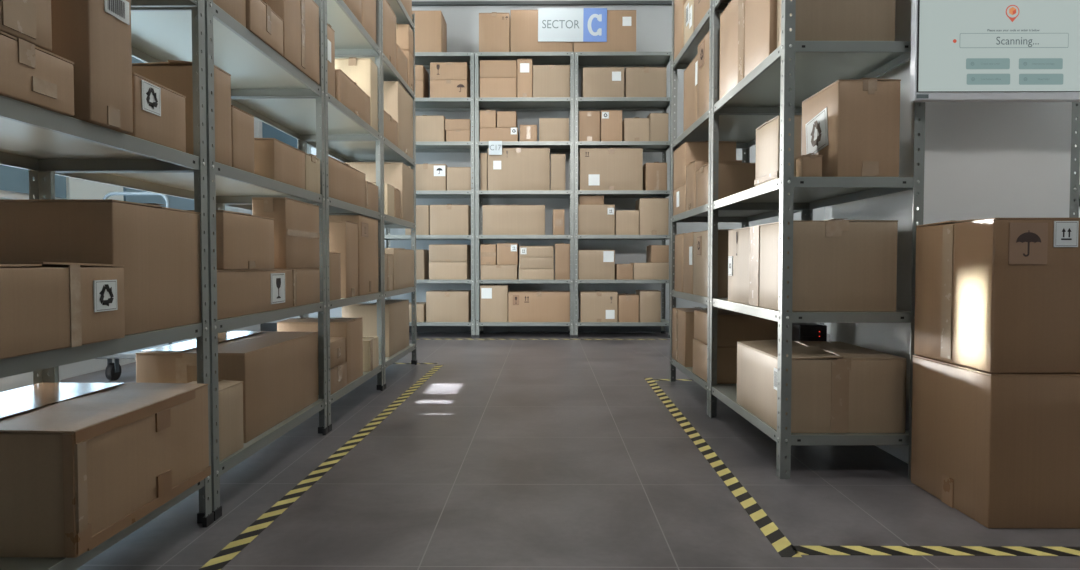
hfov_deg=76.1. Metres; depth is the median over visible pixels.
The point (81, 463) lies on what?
cardboard box
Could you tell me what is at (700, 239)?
cardboard box
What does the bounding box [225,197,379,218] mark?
shelf
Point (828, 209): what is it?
wall
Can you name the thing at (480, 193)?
shelf
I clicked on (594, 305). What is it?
cardboard box
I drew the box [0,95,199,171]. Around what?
shelf
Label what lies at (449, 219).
cardboard box
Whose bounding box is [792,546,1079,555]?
tape
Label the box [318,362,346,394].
cardboard box
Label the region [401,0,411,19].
cardboard box
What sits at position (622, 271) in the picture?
cardboard box
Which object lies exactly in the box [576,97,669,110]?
shelf
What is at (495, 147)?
plate
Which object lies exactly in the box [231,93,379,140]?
shelf
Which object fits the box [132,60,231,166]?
cardboard box
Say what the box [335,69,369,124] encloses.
cardboard box
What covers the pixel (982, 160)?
wall pillar
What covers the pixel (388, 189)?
cardboard box
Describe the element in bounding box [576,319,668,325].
shelf
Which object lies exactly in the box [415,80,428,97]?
cardboard box
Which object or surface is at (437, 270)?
cardboard box
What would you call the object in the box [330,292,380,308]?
shelf
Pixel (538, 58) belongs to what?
shelf
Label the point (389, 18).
cardboard box
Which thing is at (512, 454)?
floor
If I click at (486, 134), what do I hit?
cardboard box
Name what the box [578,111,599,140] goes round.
cardboard box
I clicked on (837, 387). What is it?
cardboard box
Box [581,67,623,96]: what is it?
cardboard box
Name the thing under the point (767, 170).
cardboard box
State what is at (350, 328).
cardboard box
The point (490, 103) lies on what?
shelf
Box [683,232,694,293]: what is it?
cardboard box
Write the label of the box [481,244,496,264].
cardboard box
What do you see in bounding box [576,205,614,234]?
cardboard box
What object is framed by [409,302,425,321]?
cardboard box
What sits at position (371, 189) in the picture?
cardboard box
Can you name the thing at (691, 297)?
shelf
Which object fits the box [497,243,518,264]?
cardboard box
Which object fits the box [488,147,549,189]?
cardboard box
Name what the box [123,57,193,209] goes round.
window
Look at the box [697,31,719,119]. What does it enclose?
cardboard box
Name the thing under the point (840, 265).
cardboard box
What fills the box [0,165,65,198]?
trim
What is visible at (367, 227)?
cardboard box
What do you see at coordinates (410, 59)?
cardboard box
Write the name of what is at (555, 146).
shelf
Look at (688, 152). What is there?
cardboard box
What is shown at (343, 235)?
cardboard box
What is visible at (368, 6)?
cardboard box
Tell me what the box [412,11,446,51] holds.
cardboard box
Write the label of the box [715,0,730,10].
shelf
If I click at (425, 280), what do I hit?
shelf
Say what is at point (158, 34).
shelf
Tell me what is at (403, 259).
cardboard box
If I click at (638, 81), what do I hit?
cardboard box
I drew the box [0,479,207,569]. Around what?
shelf
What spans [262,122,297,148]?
trim
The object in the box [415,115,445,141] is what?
cardboard box
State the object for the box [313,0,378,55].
shelf
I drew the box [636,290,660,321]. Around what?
cardboard box
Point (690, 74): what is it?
cardboard box
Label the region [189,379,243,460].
cardboard box
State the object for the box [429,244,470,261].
cardboard box
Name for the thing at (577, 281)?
shelf
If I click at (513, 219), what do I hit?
cardboard box
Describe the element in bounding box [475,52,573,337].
storage rack
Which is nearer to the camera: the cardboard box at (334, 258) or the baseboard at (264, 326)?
the cardboard box at (334, 258)
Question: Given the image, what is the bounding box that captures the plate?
[489,141,501,154]
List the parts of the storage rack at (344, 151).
post, post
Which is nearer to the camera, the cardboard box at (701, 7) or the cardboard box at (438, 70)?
the cardboard box at (701, 7)
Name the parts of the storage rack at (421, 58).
post, post, post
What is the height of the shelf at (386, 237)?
0.036 m
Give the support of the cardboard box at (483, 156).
on the storage rack at (538, 58)
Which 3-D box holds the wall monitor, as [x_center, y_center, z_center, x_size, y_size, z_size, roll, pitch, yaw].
[1.551,-0.841,2.344,0.635,0.460,0.174,0,2,0]
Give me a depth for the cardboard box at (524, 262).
6.91 m
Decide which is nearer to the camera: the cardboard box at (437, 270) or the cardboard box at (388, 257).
the cardboard box at (388, 257)
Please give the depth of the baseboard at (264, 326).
7.47 m
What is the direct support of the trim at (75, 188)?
attached to the wall at (66, 371)
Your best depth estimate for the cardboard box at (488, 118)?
6.88 m
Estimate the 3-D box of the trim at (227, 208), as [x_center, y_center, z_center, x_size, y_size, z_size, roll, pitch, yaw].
[-3.032,-1.341,6.599,0.020,1.440,0.580,0,2,0]
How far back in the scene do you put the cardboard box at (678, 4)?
4.11 m
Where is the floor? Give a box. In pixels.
[59,332,1079,569]
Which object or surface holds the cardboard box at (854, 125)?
on the storage rack at (795, 71)
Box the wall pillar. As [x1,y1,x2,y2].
[830,0,1071,463]
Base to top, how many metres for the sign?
0.329 m
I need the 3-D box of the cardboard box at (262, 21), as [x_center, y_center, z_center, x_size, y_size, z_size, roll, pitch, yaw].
[-1.002,-0.896,2.367,0.144,0.136,0.284,0,2,0]
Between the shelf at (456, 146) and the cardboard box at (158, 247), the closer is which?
the cardboard box at (158, 247)
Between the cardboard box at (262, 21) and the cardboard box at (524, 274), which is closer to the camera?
the cardboard box at (262, 21)
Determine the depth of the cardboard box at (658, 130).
6.86 m
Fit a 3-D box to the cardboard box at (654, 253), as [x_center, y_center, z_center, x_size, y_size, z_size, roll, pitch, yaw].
[1.203,-0.319,7.071,0.177,0.180,0.342,0,2,0]
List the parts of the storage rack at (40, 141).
post, post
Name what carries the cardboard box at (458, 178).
on the storage rack at (421, 58)
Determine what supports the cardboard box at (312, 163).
on the storage rack at (158, 34)
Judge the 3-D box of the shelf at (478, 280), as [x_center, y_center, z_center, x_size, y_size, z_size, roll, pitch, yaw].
[-0.153,-0.042,7.133,0.978,0.036,0.454,0,2,0]
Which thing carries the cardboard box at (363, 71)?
on the storage rack at (295, 117)
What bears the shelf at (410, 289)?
attached to the storage rack at (344, 151)
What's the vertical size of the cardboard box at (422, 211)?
0.306 m
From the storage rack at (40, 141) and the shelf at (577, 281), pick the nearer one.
the storage rack at (40, 141)
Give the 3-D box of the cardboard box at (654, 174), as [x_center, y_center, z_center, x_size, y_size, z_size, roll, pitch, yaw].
[1.163,-1.089,7.047,0.214,0.282,0.343,0,2,0]
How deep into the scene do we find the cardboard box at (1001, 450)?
1.93 m
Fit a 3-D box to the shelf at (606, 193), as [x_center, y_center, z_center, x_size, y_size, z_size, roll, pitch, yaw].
[0.836,-0.931,7.098,0.978,0.036,0.454,0,2,0]
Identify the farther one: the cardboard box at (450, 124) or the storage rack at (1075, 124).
the cardboard box at (450, 124)
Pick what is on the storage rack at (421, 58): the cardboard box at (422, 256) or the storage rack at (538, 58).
the cardboard box at (422, 256)
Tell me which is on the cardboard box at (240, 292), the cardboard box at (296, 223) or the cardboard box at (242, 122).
the cardboard box at (296, 223)
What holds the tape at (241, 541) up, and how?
on the floor
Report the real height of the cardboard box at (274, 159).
0.155 m
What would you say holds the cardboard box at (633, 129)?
on the storage rack at (581, 59)
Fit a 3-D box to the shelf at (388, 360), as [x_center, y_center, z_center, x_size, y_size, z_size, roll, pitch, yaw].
[-1.157,0.467,4.592,0.474,0.036,1.024,0,2,0]
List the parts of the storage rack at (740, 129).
post, post, post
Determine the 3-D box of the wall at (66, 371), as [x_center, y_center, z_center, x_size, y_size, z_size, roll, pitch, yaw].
[-3.154,-1.284,2.420,0.150,3.900,10.060,0,2,0]
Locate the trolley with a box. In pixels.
[95,192,193,379]
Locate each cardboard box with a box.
[0,0,51,50]
[0,31,73,115]
[0,199,200,334]
[0,262,124,358]
[0,382,210,557]
[49,0,132,132]
[124,72,185,151]
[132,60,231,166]
[135,331,317,442]
[187,210,273,269]
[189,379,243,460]
[213,0,245,27]
[214,268,319,319]
[231,105,254,173]
[246,0,282,55]
[252,197,319,268]
[254,138,304,188]
[262,0,318,84]
[277,318,362,383]
[304,153,319,193]
[315,155,365,207]
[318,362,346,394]
[321,221,357,297]
[321,252,340,300]
[322,337,345,368]
[327,23,334,97]
[329,215,378,295]
[335,57,377,130]
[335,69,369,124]
[342,299,408,356]
[343,0,361,24]
[347,162,413,222]
[362,0,375,42]
[363,337,378,371]
[365,181,377,211]
[372,182,393,216]
[377,0,396,69]
[378,81,412,158]
[378,110,397,146]
[379,248,413,289]
[379,254,392,291]
[394,188,400,218]
[396,23,413,56]
[396,44,406,82]
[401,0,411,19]
[401,49,413,91]
[405,205,429,234]
[408,163,447,190]
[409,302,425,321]
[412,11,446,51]
[415,65,428,87]
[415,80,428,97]
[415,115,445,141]
[416,250,428,279]
[426,290,470,321]
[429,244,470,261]
[429,262,470,279]
[430,62,469,85]
[430,80,470,97]
[430,204,470,234]
[445,119,472,130]
[446,130,470,141]
[447,167,472,190]
[479,12,509,51]
[480,60,516,76]
[480,77,516,97]
[480,110,496,127]
[480,128,518,140]
[480,153,487,189]
[480,284,508,321]
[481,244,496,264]
[481,265,517,279]
[483,204,544,234]
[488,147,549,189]
[497,111,516,127]
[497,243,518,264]
[508,290,569,321]
[510,10,572,51]
[517,58,532,96]
[519,246,553,256]
[519,257,553,268]
[519,269,553,279]
[520,125,536,140]
[533,64,569,96]
[539,118,568,140]
[550,153,564,189]
[553,209,564,234]
[555,243,569,279]
[573,10,635,51]
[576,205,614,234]
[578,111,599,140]
[578,148,642,189]
[578,195,603,204]
[578,250,614,279]
[579,290,617,321]
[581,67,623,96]
[600,110,621,140]
[615,210,638,234]
[615,264,632,279]
[617,293,638,321]
[622,117,649,140]
[624,67,666,96]
[630,263,668,279]
[635,198,668,234]
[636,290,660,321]
[643,162,666,189]
[646,245,668,262]
[647,113,668,140]
[672,307,724,366]
[673,141,735,188]
[673,183,685,215]
[674,0,686,59]
[675,233,684,291]
[683,54,697,131]
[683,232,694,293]
[684,0,693,44]
[686,160,741,210]
[693,0,709,31]
[693,229,733,297]
[693,338,736,383]
[694,309,777,345]
[696,163,755,207]
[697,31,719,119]
[720,0,776,98]
[728,219,897,311]
[737,339,906,432]
[754,115,801,186]
[777,0,895,47]
[796,153,822,176]
[801,78,900,176]
[911,355,1079,528]
[914,218,1079,372]
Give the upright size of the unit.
0.325 m
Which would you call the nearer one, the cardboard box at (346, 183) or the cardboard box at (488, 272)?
the cardboard box at (346, 183)
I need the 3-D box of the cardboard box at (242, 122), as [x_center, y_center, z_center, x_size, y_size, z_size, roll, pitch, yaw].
[-1.094,-0.463,2.203,0.302,0.197,0.160,0,2,0]
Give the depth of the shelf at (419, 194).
7.27 m
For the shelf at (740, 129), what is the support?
attached to the storage rack at (740, 129)
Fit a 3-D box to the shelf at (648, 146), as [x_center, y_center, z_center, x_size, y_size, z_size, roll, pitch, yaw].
[0.836,-1.417,7.083,0.978,0.036,0.454,0,2,0]
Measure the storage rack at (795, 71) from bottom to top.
2.560 m
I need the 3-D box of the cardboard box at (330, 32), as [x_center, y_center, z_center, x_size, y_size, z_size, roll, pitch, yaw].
[-1.085,-1.005,3.091,0.305,0.311,0.123,0,2,0]
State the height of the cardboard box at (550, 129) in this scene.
0.239 m
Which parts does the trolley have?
handle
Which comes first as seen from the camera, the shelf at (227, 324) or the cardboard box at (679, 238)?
the shelf at (227, 324)
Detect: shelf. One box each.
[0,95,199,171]
[0,322,201,377]
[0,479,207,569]
[55,162,321,203]
[131,0,196,6]
[131,2,320,96]
[214,302,322,332]
[216,399,323,475]
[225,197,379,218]
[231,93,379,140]
[307,137,413,165]
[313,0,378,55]
[318,364,381,402]
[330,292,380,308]
[335,53,413,98]
[379,214,414,228]
[384,235,477,239]
[385,286,414,297]
[385,344,414,367]
[387,0,413,29]
[409,319,477,325]
[415,52,474,68]
[415,98,470,110]
[416,141,472,152]
[416,191,472,197]
[416,279,472,282]
[476,52,569,68]
[477,190,569,197]
[477,279,571,282]
[477,319,571,325]
[479,97,569,110]
[479,141,569,151]
[479,235,569,239]
[576,52,669,67]
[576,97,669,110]
[576,141,669,151]
[576,190,669,197]
[576,235,668,239]
[576,279,668,282]
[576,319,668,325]
[671,358,736,389]
[672,204,800,221]
[672,290,707,304]
[673,8,722,68]
[673,110,801,148]
[712,298,910,322]
[712,385,908,444]
[713,177,918,209]
[714,41,910,113]
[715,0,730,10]
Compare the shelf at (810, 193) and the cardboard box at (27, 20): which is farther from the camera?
the shelf at (810, 193)
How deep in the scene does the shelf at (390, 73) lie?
4.45 m
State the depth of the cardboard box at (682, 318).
4.00 m
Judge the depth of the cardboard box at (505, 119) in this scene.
6.87 m
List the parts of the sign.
white panel, blue panel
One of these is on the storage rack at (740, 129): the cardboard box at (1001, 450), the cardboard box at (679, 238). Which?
the cardboard box at (679, 238)
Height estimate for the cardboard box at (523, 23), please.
0.423 m
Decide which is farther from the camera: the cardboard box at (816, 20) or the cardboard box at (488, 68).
the cardboard box at (488, 68)
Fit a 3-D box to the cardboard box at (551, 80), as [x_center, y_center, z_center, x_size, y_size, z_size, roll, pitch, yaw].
[0.115,-2.033,7.028,0.371,0.328,0.344,0,2,0]
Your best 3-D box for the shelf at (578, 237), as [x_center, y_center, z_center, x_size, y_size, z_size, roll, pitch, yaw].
[0.836,-0.489,7.111,0.978,0.036,0.454,0,2,0]
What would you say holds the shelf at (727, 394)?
attached to the storage rack at (795, 71)
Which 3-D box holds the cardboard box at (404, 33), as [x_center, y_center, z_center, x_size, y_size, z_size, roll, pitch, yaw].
[-1.020,-1.746,4.928,0.202,0.180,0.184,0,2,0]
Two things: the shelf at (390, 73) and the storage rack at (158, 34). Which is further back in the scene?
the shelf at (390, 73)
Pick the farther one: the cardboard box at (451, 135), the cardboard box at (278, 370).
the cardboard box at (451, 135)
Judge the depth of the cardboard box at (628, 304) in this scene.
6.92 m
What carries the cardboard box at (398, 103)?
on the storage rack at (344, 151)
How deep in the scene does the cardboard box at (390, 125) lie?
4.27 m
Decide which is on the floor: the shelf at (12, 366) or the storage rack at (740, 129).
the storage rack at (740, 129)
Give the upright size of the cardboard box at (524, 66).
0.388 m
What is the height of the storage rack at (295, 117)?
2.560 m
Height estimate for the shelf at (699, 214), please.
0.036 m
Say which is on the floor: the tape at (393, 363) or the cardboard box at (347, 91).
the tape at (393, 363)
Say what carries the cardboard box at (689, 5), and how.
on the storage rack at (740, 129)
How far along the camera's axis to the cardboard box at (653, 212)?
6.89 m
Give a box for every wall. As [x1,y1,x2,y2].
[0,117,260,391]
[258,0,824,322]
[824,117,1079,333]
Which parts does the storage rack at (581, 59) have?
post, post, post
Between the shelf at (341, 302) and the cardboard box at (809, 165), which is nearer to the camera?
the cardboard box at (809, 165)
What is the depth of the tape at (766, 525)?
2.29 m
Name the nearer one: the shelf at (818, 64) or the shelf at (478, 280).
the shelf at (818, 64)
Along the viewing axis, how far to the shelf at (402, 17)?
4.77 m
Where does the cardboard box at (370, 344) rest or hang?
on the storage rack at (295, 117)
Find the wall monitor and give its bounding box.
[910,0,1079,101]
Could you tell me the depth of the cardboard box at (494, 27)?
6.85 m
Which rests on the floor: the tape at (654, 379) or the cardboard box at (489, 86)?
the tape at (654, 379)
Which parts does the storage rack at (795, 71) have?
post, post, post, post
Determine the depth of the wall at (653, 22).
7.43 m
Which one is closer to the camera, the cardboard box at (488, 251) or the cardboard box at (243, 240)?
the cardboard box at (243, 240)
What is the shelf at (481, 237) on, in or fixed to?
attached to the storage rack at (538, 58)
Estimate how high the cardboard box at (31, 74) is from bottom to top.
0.108 m
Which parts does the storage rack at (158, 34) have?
post, post, post, post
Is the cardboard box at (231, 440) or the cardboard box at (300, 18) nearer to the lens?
the cardboard box at (231, 440)
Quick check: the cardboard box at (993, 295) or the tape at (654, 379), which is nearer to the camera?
the cardboard box at (993, 295)
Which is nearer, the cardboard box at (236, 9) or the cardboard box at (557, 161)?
the cardboard box at (236, 9)
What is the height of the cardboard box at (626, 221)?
0.252 m
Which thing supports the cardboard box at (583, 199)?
on the cardboard box at (592, 219)
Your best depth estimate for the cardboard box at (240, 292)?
2.36 m
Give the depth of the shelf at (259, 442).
2.39 m
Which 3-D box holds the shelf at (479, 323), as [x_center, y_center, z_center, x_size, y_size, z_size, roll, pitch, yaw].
[-0.153,0.386,7.146,0.978,0.036,0.454,0,2,0]
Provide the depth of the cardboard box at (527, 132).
6.88 m
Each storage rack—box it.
[0,0,213,569]
[44,0,328,520]
[219,0,383,431]
[303,0,416,388]
[379,52,478,337]
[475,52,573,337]
[574,52,671,337]
[670,0,806,415]
[709,0,924,478]
[1069,102,1079,217]
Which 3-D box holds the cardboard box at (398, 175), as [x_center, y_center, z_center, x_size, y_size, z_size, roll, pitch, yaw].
[-1.121,-0.639,4.827,0.402,0.389,0.394,0,2,0]
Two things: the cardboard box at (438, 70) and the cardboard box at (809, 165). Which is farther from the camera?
the cardboard box at (438, 70)
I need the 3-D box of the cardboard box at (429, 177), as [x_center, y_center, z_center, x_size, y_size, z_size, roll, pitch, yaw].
[-1.145,-1.085,7.067,0.409,0.271,0.345,0,2,0]
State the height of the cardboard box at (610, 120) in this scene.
0.315 m
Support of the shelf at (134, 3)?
attached to the storage rack at (40, 141)
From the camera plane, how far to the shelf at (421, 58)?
7.02 m
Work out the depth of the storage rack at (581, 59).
6.90 m
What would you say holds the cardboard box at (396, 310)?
on the storage rack at (344, 151)
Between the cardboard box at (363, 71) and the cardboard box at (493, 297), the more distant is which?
the cardboard box at (493, 297)
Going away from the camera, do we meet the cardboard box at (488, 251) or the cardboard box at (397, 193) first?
the cardboard box at (397, 193)
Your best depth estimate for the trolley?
4.32 m
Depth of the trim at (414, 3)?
7.33 m
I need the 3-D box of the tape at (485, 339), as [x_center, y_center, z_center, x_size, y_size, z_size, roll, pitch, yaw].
[-0.091,0.533,6.789,4.100,0.001,0.050,0,2,0]
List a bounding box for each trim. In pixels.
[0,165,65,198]
[66,177,123,200]
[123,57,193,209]
[225,206,237,211]
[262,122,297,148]
[412,1,671,5]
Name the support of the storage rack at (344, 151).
on the floor
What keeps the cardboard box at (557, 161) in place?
on the storage rack at (538, 58)
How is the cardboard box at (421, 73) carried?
on the cardboard box at (421, 89)
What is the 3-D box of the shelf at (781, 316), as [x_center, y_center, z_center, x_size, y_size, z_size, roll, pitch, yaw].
[1.064,0.097,2.850,0.474,0.036,0.974,0,2,0]
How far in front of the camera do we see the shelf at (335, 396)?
3.44 m
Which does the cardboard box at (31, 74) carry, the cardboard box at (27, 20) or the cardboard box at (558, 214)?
the cardboard box at (27, 20)
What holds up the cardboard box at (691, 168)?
on the storage rack at (740, 129)
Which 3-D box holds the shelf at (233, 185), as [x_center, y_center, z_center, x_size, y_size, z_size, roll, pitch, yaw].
[-1.175,-0.354,2.478,0.474,0.036,1.024,0,2,0]
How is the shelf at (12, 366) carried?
attached to the storage rack at (40, 141)
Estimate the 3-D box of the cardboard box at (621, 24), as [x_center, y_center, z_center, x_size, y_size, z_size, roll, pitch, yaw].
[0.645,-2.525,7.008,0.624,0.418,0.344,0,2,0]
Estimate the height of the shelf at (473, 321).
0.036 m
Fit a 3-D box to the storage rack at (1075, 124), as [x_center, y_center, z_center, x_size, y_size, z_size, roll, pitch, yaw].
[2.219,-0.633,3.053,0.487,2.560,0.987,0,2,0]
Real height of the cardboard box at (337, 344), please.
0.125 m
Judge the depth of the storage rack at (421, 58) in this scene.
6.91 m
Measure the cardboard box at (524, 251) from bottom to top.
0.117 m
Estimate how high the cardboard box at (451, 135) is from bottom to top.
0.113 m
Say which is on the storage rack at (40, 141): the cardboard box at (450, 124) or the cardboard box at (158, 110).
the cardboard box at (158, 110)
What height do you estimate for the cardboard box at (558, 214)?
0.262 m
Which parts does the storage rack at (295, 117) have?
post, post, post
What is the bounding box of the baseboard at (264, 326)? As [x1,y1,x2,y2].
[260,323,823,332]
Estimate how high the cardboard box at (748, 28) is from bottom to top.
0.401 m
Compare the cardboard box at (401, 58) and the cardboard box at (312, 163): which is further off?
the cardboard box at (401, 58)
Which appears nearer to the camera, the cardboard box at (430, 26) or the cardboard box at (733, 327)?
the cardboard box at (733, 327)
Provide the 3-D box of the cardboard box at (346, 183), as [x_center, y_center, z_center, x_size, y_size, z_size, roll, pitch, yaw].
[-1.083,-0.494,3.366,0.301,0.189,0.641,0,2,0]
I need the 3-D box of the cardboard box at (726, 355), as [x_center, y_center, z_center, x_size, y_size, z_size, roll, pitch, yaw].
[1.006,0.387,3.560,0.363,0.185,0.358,0,2,0]
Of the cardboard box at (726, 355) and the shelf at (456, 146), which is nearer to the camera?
the cardboard box at (726, 355)
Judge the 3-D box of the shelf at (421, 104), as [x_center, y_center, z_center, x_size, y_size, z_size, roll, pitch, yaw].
[-1.144,-1.852,7.087,0.978,0.036,0.454,0,2,0]
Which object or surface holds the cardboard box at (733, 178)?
on the storage rack at (740, 129)
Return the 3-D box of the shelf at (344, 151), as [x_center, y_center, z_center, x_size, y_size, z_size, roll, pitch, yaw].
[-1.157,-0.876,4.551,0.474,0.036,1.024,0,2,0]
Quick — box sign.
[538,8,606,41]
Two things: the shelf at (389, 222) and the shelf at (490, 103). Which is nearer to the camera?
the shelf at (389, 222)
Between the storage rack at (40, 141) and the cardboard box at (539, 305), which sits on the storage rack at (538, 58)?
the cardboard box at (539, 305)
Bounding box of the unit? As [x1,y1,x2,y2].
[786,323,826,342]
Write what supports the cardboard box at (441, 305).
on the storage rack at (421, 58)
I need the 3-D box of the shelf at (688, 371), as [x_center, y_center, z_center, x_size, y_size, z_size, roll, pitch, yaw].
[1.060,0.489,3.854,0.474,0.036,0.974,0,2,0]
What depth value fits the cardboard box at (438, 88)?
6.87 m
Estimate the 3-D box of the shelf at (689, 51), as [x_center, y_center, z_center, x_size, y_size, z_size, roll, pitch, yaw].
[1.060,-1.343,3.799,0.474,0.036,0.974,0,2,0]
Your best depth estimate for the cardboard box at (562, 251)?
6.91 m
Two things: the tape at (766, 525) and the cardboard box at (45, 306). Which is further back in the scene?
the tape at (766, 525)
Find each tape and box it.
[199,365,442,569]
[393,363,437,363]
[485,339,669,339]
[644,378,801,556]
[654,379,693,380]
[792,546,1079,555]
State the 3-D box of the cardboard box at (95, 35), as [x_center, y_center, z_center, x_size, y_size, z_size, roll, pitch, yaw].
[-1.077,-0.509,1.499,0.305,0.332,0.151,0,2,0]
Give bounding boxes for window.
[307,144,343,162]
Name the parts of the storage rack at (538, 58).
post, post, post, post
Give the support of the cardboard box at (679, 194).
on the storage rack at (740, 129)
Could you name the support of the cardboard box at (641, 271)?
on the storage rack at (581, 59)
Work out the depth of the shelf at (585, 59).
7.09 m
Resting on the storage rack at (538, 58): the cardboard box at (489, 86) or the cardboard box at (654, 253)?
the cardboard box at (489, 86)
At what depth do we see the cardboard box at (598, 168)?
6.88 m
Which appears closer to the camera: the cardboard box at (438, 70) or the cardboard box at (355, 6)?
the cardboard box at (355, 6)
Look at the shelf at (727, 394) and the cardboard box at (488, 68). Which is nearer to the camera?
the shelf at (727, 394)
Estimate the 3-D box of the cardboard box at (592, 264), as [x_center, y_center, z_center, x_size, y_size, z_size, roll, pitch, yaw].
[0.567,-0.210,7.079,0.366,0.303,0.344,0,2,0]

